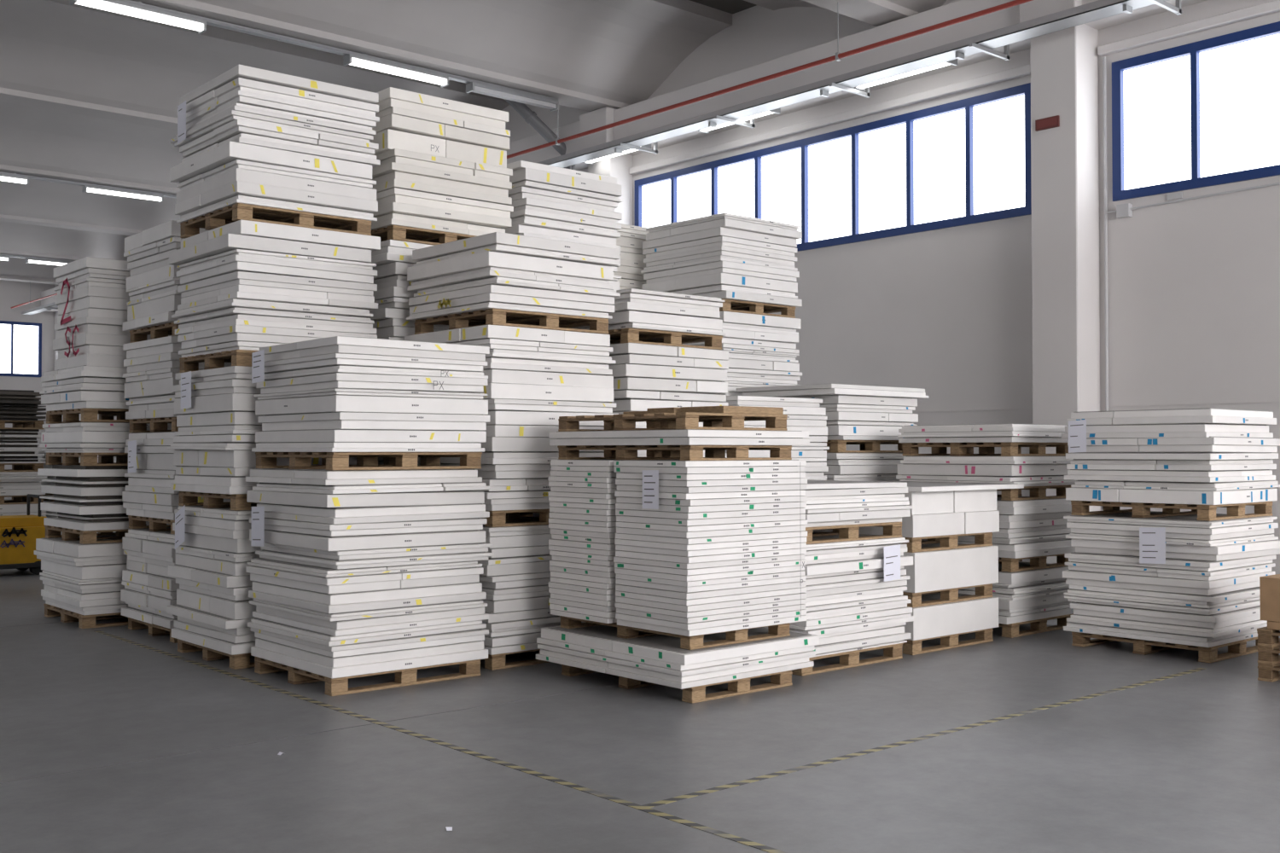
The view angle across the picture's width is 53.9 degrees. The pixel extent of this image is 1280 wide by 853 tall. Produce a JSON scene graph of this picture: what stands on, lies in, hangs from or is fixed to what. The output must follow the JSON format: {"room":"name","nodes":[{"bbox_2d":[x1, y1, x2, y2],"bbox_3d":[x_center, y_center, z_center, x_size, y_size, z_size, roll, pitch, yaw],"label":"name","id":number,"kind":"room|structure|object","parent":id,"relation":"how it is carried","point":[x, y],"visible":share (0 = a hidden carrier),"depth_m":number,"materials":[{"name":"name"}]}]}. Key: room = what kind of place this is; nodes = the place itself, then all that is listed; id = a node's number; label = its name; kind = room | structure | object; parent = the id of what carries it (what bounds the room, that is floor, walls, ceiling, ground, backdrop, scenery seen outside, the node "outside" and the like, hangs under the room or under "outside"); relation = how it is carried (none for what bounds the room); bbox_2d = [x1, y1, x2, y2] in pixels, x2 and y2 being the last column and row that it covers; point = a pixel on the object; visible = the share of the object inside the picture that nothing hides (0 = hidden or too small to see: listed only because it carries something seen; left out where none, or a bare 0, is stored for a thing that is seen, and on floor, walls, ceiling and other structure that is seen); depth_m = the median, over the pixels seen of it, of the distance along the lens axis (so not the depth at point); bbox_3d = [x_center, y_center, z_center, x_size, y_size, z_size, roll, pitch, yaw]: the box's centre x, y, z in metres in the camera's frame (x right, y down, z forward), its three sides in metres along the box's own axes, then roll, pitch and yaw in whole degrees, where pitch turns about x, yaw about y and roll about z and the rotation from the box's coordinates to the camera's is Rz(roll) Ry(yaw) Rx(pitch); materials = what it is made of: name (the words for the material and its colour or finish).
{"room":"warehouse","nodes":[
{"label":"warehouse","id":0,"kind":"room"},
{"bbox_2d":[0,279,54,499],"bbox_3d":[-28.173,-1.977,35.382,22.000,8.500,0.300,1,-1,-41],"label":"wall","id":1,"kind":"structure","parent":0,"point":[12,293],"depth_m":41.98,"materials":[{"name":"paint"}]},
{"bbox_2d":[0,320,41,377],"bbox_3d":[-22.508,-2.597,40.158,6.400,1.820,0.090,1,-1,-41],"label":"window","id":2,"kind":"structure","parent":1,"relation":"in","point":[20,343],"depth_m":41.86,"materials":[{"name":"blue"}]},
{"bbox_2d":[0,0,947,285],"bbox_3d":[-10.326,-5.846,14.993,22.000,1.540,54.600,1,-1,-41],"label":"ceiling","id":3,"kind":"structure","parent":0,"point":[89,95],"depth_m":18.86,"materials":[{"name":"concrete"}]},
{"bbox_2d":[0,254,73,261],"bbox_3d":[-23.473,-4.776,29.027,20.460,0.065,0.164,1,-1,-41],"label":"rail","id":4,"kind":"object","parent":3,"relation":"attached to","point":[10,256],"visible":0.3,"depth_m":34.75,"materials":[{"name":"grey metal"}]},
{"bbox_2d":[0,256,9,261],"bbox_3d":[-17.842,-4.586,33.894,1.550,0.120,0.180,1,-1,-41],"label":"lamp","id":5,"kind":"object","parent":4,"relation":"attached to","point":[2,258],"visible":1,"depth_m":34.28,"materials":[{"name":"grey plastic"}]},
{"bbox_2d":[25,258,70,265],"bbox_3d":[-16.335,-4.561,35.209,1.550,0.120,0.180,1,-1,-41],"label":"lamp","id":6,"kind":"object","parent":4,"relation":"attached to","point":[27,260],"visible":0.59,"depth_m":34.98,"materials":[{"name":"grey plastic"}]},
{"bbox_2d":[0,171,176,198],"bbox_3d":[-16.242,-4.934,20.739,20.460,0.065,0.164,1,-1,-41],"label":"rail","id":7,"kind":"object","parent":3,"relation":"attached to","point":[170,195],"visible":0.54,"depth_m":25.07,"materials":[{"name":"grey metal"}]},
{"bbox_2d":[0,174,29,185],"bbox_3d":[-12.495,-4.775,23.964,1.550,0.120,0.180,1,-1,-41],"label":"lamp","id":8,"kind":"object","parent":7,"relation":"attached to","point":[2,177],"visible":1,"depth_m":24.26,"materials":[{"name":"grey plastic"}]},
{"bbox_2d":[81,185,162,202],"bbox_3d":[-10.535,-4.742,25.672,1.550,0.120,0.180,1,-1,-41],"label":"lamp","id":9,"kind":"object","parent":7,"relation":"attached to","point":[85,189],"visible":1,"depth_m":25.60,"materials":[{"name":"grey plastic"}]},
{"bbox_2d":[117,0,558,101],"bbox_3d":[-9.011,-5.092,12.451,20.460,0.065,0.164,1,-1,-41],"label":"rail","id":10,"kind":"object","parent":3,"relation":"attached to","point":[209,21],"visible":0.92,"depth_m":16.41,"materials":[{"name":"grey metal"}]},
{"bbox_2d":[69,0,206,34],"bbox_3d":[-5.979,-4.945,15.052,1.550,0.120,0.180,1,-1,-41],"label":"lamp","id":11,"kind":"object","parent":10,"relation":"attached to","point":[115,6],"visible":1,"depth_m":15.05,"materials":[{"name":"grey plastic"}]},
{"bbox_2d":[343,53,448,87],"bbox_3d":[-3.342,-4.901,17.352,1.550,0.120,0.180,1,-1,-41],"label":"lamp","id":12,"kind":"object","parent":10,"relation":"attached to","point":[357,61],"visible":1,"depth_m":17.27,"materials":[{"name":"grey plastic"}]},
{"bbox_2d":[465,81,558,111],"bbox_3d":[-1.873,-4.876,18.634,1.550,0.120,0.180,1,-1,-41],"label":"lamp","id":13,"kind":"object","parent":10,"relation":"attached to","point":[474,87],"visible":1,"depth_m":18.56,"materials":[{"name":"grey"}]},
{"bbox_2d":[10,0,1032,308],"bbox_3d":[-3.091,-4.601,21.281,0.060,0.700,53.600,1,-1,-41],"label":"pipe","id":14,"kind":"object","parent":3,"relation":"hanging from","point":[838,56],"visible":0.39,"depth_m":15.58,"materials":[{"name":"red metal"}]},
{"bbox_2d":[504,98,570,169],"bbox_3d":[-1.656,-1.739,20.334,1.418,7.453,0.211,1,-1,-31],"label":"downpipe","id":15,"kind":"object","parent":3,"relation":"attached to","point":[530,117],"visible":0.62,"depth_m":20.33,"materials":[{"name":"grey metal"}]},
{"bbox_2d":[0,499,1279,852],"bbox_3d":[-10.311,1.987,15.056,22.300,0.200,54.300,1,-1,-41],"label":"floor","id":16,"kind":"structure","parent":0,"point":[1189,763],"depth_m":6.60,"materials":[{"name":"concrete"}]},
{"bbox_2d":[0,389,46,517],"bbox_3d":[-9.277,0.716,17.919,1.276,2.451,1.264,1,-1,-41],"label":"stack","id":17,"kind":"object","parent":16,"relation":"on","point":[19,408],"visible":0.73,"depth_m":17.69,"materials":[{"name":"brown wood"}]},
{"bbox_2d":[0,494,46,575],"bbox_3d":[-8.241,1.400,16.276,1.150,1.020,0.900,1,-1,-41],"label":"machine","id":18,"kind":"object","parent":16,"relation":"on","point":[19,534],"depth_m":16.07,"materials":[{"name":"metal"}]},
{"bbox_2d":[34,441,116,535],"bbox_3d":[-8.217,1.082,18.825,1.278,1.752,1.280,1,-1,-41],"label":"stack","id":19,"kind":"object","parent":16,"relation":"on","point":[43,483],"visible":0.02,"depth_m":18.48,"materials":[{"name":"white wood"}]},
{"bbox_2d":[34,256,172,628],"bbox_3d":[-4.967,0.155,12.096,1.243,3.350,1.278,1,-1,-41],"label":"stack","id":20,"kind":"object","parent":16,"relation":"on","point":[82,567],"visible":0.49,"depth_m":11.49,"materials":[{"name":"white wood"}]},
{"bbox_2d":[120,220,231,643],"bbox_3d":[-3.857,0.054,11.258,1.200,3.521,1.260,1,-1,-41],"label":"stack","id":21,"kind":"object","parent":16,"relation":"on","point":[153,364],"visible":0.35,"depth_m":10.87,"materials":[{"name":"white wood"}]},
{"bbox_2d":[166,64,380,669],"bbox_3d":[-2.907,-0.426,9.995,1.276,4.431,1.228,1,-1,-41],"label":"stack","id":22,"kind":"object","parent":16,"relation":"on","point":[276,167],"visible":0.7,"depth_m":9.56,"materials":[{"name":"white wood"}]},
{"bbox_2d":[245,336,492,696],"bbox_3d":[-1.957,0.595,9.021,1.326,2.353,1.333,1,-1,-41],"label":"stack","id":23,"kind":"object","parent":16,"relation":"on","point":[366,568],"visible":1,"depth_m":8.58,"materials":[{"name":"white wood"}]},
{"bbox_2d":[368,87,513,465],"bbox_3d":[-1.923,-0.461,10.885,1.266,4.535,1.229,1,-1,-41],"label":"stack","id":24,"kind":"object","parent":16,"relation":"on","point":[442,176],"visible":0.24,"depth_m":10.35,"materials":[{"name":"white cardboard"}]},
{"bbox_2d":[94,630,787,852],"bbox_3d":[-1.170,1.732,6.976,0.050,0.002,11.100,1,-1,-41],"label":"tape","id":25,"kind":"object","parent":16,"relation":"on","point":[744,841],"visible":1,"depth_m":6.45,"materials":[{"name":"plastic"}]},
{"bbox_2d":[445,826,452,831],"bbox_3d":[-0.805,1.693,5.303,0.027,0.012,0.037,0,-1,-20],"label":"paper scrap","id":26,"kind":"object","parent":16,"relation":"on","point":[448,829],"visible":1,"depth_m":5.30,"materials":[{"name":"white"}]},
{"bbox_2d":[404,232,620,670],"bbox_3d":[-1.013,0.189,9.960,1.272,3.202,1.243,1,-1,-41],"label":"stack","id":27,"kind":"object","parent":16,"relation":"on","point":[520,298],"visible":0.62,"depth_m":9.42,"materials":[{"name":"white cardboard"}]},
{"bbox_2d":[503,160,622,517],"bbox_3d":[-0.979,-0.248,11.713,1.195,4.141,1.200,1,-1,-41],"label":"stack","id":28,"kind":"object","parent":16,"relation":"on","point":[550,202],"visible":0.1,"depth_m":11.28,"materials":[{"name":"white cardboard"}]},
{"bbox_2d":[579,106,632,225],"bbox_3d":[-0.520,-1.496,19.948,0.600,6.950,0.680,1,-1,-41],"label":"concrete column","id":29,"kind":"structure","parent":16,"relation":"on","point":[619,166],"depth_m":19.83,"materials":[{"name":"paint"}]},
{"bbox_2d":[614,223,648,290],"bbox_3d":[-0.484,-0.161,13.983,1.222,4.053,1.169,1,-1,-41],"label":"stack","id":30,"kind":"object","parent":16,"relation":"on","point":[631,238],"visible":0.02,"depth_m":13.64,"materials":[{"name":"white cardboard"}]},
{"bbox_2d":[570,288,728,458],"bbox_3d":[-0.052,0.355,10.791,1.191,2.901,1.219,1,-1,-41],"label":"stack","id":31,"kind":"object","parent":16,"relation":"on","point":[653,368],"visible":0.26,"depth_m":10.30,"materials":[{"name":"white cardboard"}]},
{"bbox_2d":[535,429,819,703],"bbox_3d":[0.240,0.901,8.851,1.291,1.735,1.564,1,-1,-41],"label":"stack","id":32,"kind":"object","parent":16,"relation":"on","point":[676,561],"visible":1,"depth_m":8.34,"materials":[{"name":"white cardboard"}]},
{"bbox_2d":[558,412,787,431],"bbox_3d":[0.214,-0.022,8.855,0.972,0.110,1.340,1,-1,-41],"label":"wooden pallet","id":33,"kind":"object","parent":32,"relation":"on","point":[677,420],"visible":0.98,"depth_m":8.55,"materials":[{"name":"brown wood"}]},
{"bbox_2d":[622,406,783,414],"bbox_3d":[0.417,-0.101,8.880,0.620,0.050,1.070,1,-1,-41],"label":"wooden pallet","id":34,"kind":"object","parent":33,"relation":"on","point":[731,410],"depth_m":8.51,"materials":[{"name":"brown wood"}]},
{"bbox_2d":[640,212,802,395],"bbox_3d":[0.870,-0.136,13.359,1.209,3.981,1.289,1,-1,-41],"label":"stack","id":35,"kind":"object","parent":16,"relation":"on","point":[747,263],"visible":0.34,"depth_m":12.94,"materials":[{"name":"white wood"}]},
{"bbox_2d":[722,395,829,480],"bbox_3d":[0.917,0.781,11.637,1.218,2.082,1.259,1,-1,-41],"label":"stack","id":36,"kind":"object","parent":16,"relation":"on","point":[804,415],"visible":0.09,"depth_m":11.38,"materials":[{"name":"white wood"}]},
{"bbox_2d":[736,384,928,481],"bbox_3d":[1.908,0.726,12.473,1.427,2.223,1.274,1,-1,-41],"label":"stack","id":37,"kind":"object","parent":16,"relation":"on","point":[869,417],"visible":0.27,"depth_m":11.99,"materials":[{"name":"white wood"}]},
{"bbox_2d":[764,480,913,676],"bbox_3d":[1.239,1.103,9.722,1.296,1.365,1.274,1,-1,-41],"label":"stack","id":38,"kind":"object","parent":16,"relation":"on","point":[856,603],"visible":0.43,"depth_m":9.30,"materials":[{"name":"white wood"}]},
{"bbox_2d":[812,481,1023,655],"bbox_3d":[2.267,1.143,10.648,1.432,1.320,1.335,1,-1,-41],"label":"stack","id":39,"kind":"object","parent":16,"relation":"on","point":[941,513],"visible":0.56,"depth_m":10.16,"materials":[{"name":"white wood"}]},
{"bbox_2d":[642,668,1205,808],"bbox_3d":[2.076,1.741,7.439,5.450,0.002,0.050,1,-1,-41],"label":"tape","id":40,"kind":"object","parent":16,"relation":"on","point":[845,757],"visible":1,"depth_m":6.83,"materials":[{"name":"plastic"}]},
{"bbox_2d":[896,424,1077,638],"bbox_3d":[3.170,0.904,11.511,1.125,1.830,1.284,1,-1,-41],"label":"stack","id":41,"kind":"object","parent":16,"relation":"on","point":[1033,527],"visible":0.58,"depth_m":11.04,"materials":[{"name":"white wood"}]},
{"bbox_2d":[1019,0,1100,564],"bbox_3d":[4.692,-1.609,13.973,0.600,6.950,0.680,1,-1,-41],"label":"concrete column","id":42,"kind":"structure","parent":16,"relation":"on","point":[1065,160],"depth_m":13.84,"materials":[{"name":"paint"}]},
{"bbox_2d":[1035,115,1059,131],"bbox_3d":[4.504,-3.356,13.922,0.035,0.120,0.280,1,-1,-41],"label":"sign","id":43,"kind":"object","parent":42,"relation":"attached to","point":[1054,121],"visible":1,"depth_m":13.90,"materials":[{"name":"red"}]},
{"bbox_2d":[1061,407,1279,663],"bbox_3d":[4.330,0.835,10.266,1.284,1.922,1.272,1,-1,-41],"label":"stack","id":44,"kind":"object","parent":16,"relation":"on","point":[1170,578],"visible":0.95,"depth_m":9.84,"materials":[{"name":"white cardboard"}]},
{"bbox_2d":[1257,663,1279,682],"bbox_3d":[5.052,1.706,8.722,1.093,0.120,1.050,1,-1,-41],"label":"wooden pallet","id":45,"kind":"object","parent":16,"relation":"on","point":[1271,673],"visible":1,"depth_m":8.72,"materials":[{"name":"brown wood"}]},
{"bbox_2d":[1257,645,1279,664],"bbox_3d":[5.052,1.586,8.724,1.093,0.120,1.050,1,-1,-41],"label":"wooden pallet","id":46,"kind":"object","parent":45,"relation":"on","point":[1268,655],"visible":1,"depth_m":8.72,"materials":[{"name":"brown wood"}]},
{"bbox_2d":[1256,626,1279,647],"bbox_3d":[5.052,1.466,8.727,1.094,0.120,1.050,1,-1,-41],"label":"wooden pallet","id":47,"kind":"object","parent":46,"relation":"on","point":[1266,637],"visible":1,"depth_m":8.73,"materials":[{"name":"brown wood"}]},
{"bbox_2d":[1267,621,1279,630],"bbox_3d":[4.875,1.374,8.634,0.670,0.059,0.840,1,-1,-41],"label":"cardboard sheet","id":48,"kind":"object","parent":47,"relation":"on","point":[1271,625],"visible":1,"depth_m":8.70,"materials":[{"name":"brown cardboard"}]},
{"bbox_2d":[1259,574,1279,622],"bbox_3d":[4.793,1.193,8.659,0.605,0.303,0.780,1,-1,-41],"label":"cardboard box","id":49,"kind":"object","parent":48,"relation":"on","point":[1269,585],"visible":1,"depth_m":8.71,"materials":[{"name":"beige cardboard"}]},
{"bbox_2d":[53,0,1279,574],"bbox_3d":[-1.923,-2.227,22.255,0.300,8.500,54.000,1,-1,-41],"label":"wall","id":50,"kind":"structure","parent":0,"point":[1194,285],"depth_m":14.89,"materials":[{"name":"paint"}]},
{"bbox_2d":[21,0,1181,314],"bbox_3d":[-2.647,-4.149,21.660,0.740,0.240,53.600,1,-1,-41],"label":"cable tray","id":51,"kind":"object","parent":50,"relation":"attached to","point":[986,43],"visible":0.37,"depth_m":15.17,"materials":[{"name":"grey metal"}]},
{"bbox_2d":[583,143,651,164],"bbox_3d":[-0.357,-4.204,19.279,0.180,0.120,1.400,1,-1,-41],"label":"lamp","id":52,"kind":"object","parent":51,"relation":"attached to","point":[648,146],"visible":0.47,"depth_m":19.34,"materials":[{"name":"grey plastic"}]},
{"bbox_2d":[698,122,733,133],"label":"lamp","id":53,"kind":"object","parent":51,"relation":"attached to","point":[706,130],"depth_m":17.70,"materials":[{"name":"grey plastic"}]},
{"bbox_2d":[737,107,780,121],"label":"lamp","id":54,"kind":"object","parent":51,"relation":"attached to","point":[775,111],"depth_m":16.98,"materials":[{"name":"grey plastic"}]},
{"bbox_2d":[854,58,957,91],"bbox_3d":[3.193,-4.281,15.211,0.180,0.120,1.400,1,-1,-41],"label":"lamp","id":55,"kind":"object","parent":51,"relation":"attached to","point":[954,62],"visible":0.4,"depth_m":15.17,"materials":[{"name":"grey plastic"}]},
{"bbox_2d":[40,0,1279,312],"bbox_3d":[-2.206,-4.426,22.050,0.450,0.950,54.000,1,-1,-41],"label":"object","id":56,"kind":"structure","parent":50,"relation":"attached to","point":[1009,16],"depth_m":16.27,"materials":[{"name":"paint"}]},
{"bbox_2d":[634,82,1031,251],"bbox_3d":[2.264,-3.177,17.266,0.090,1.530,7.050,1,-1,-41],"label":"window","id":57,"kind":"structure","parent":50,"relation":"in","point":[965,161],"depth_m":16.34,"materials":[{"name":"blue"}]},
{"bbox_2d":[912,400,1279,412],"bbox_3d":[7.795,-0.284,10.835,0.015,0.020,24.070,1,-1,-41],"label":"trim","id":58,"kind":"structure","parent":50,"relation":"attached to","point":[1265,401],"depth_m":13.56,"materials":[{"name":"paint"}]},
{"bbox_2d":[1102,56,1279,411],"bbox_3d":[6.062,-1.282,12.791,0.078,5.650,2.868,1,-1,-41],"label":"conduit","id":59,"kind":"object","parent":50,"relation":"attached to","point":[1123,211],"visible":0.91,"depth_m":13.85,"materials":[{"name":"grey plastic"}]},
{"bbox_2d":[1111,21,1279,201],"bbox_3d":[7.615,-3.294,11.133,0.090,1.530,7.270,1,-1,-41],"label":"window","id":60,"kind":"structure","parent":50,"relation":"in","point":[1206,113],"depth_m":13.16,"materials":[{"name":"blue"}]}
]}

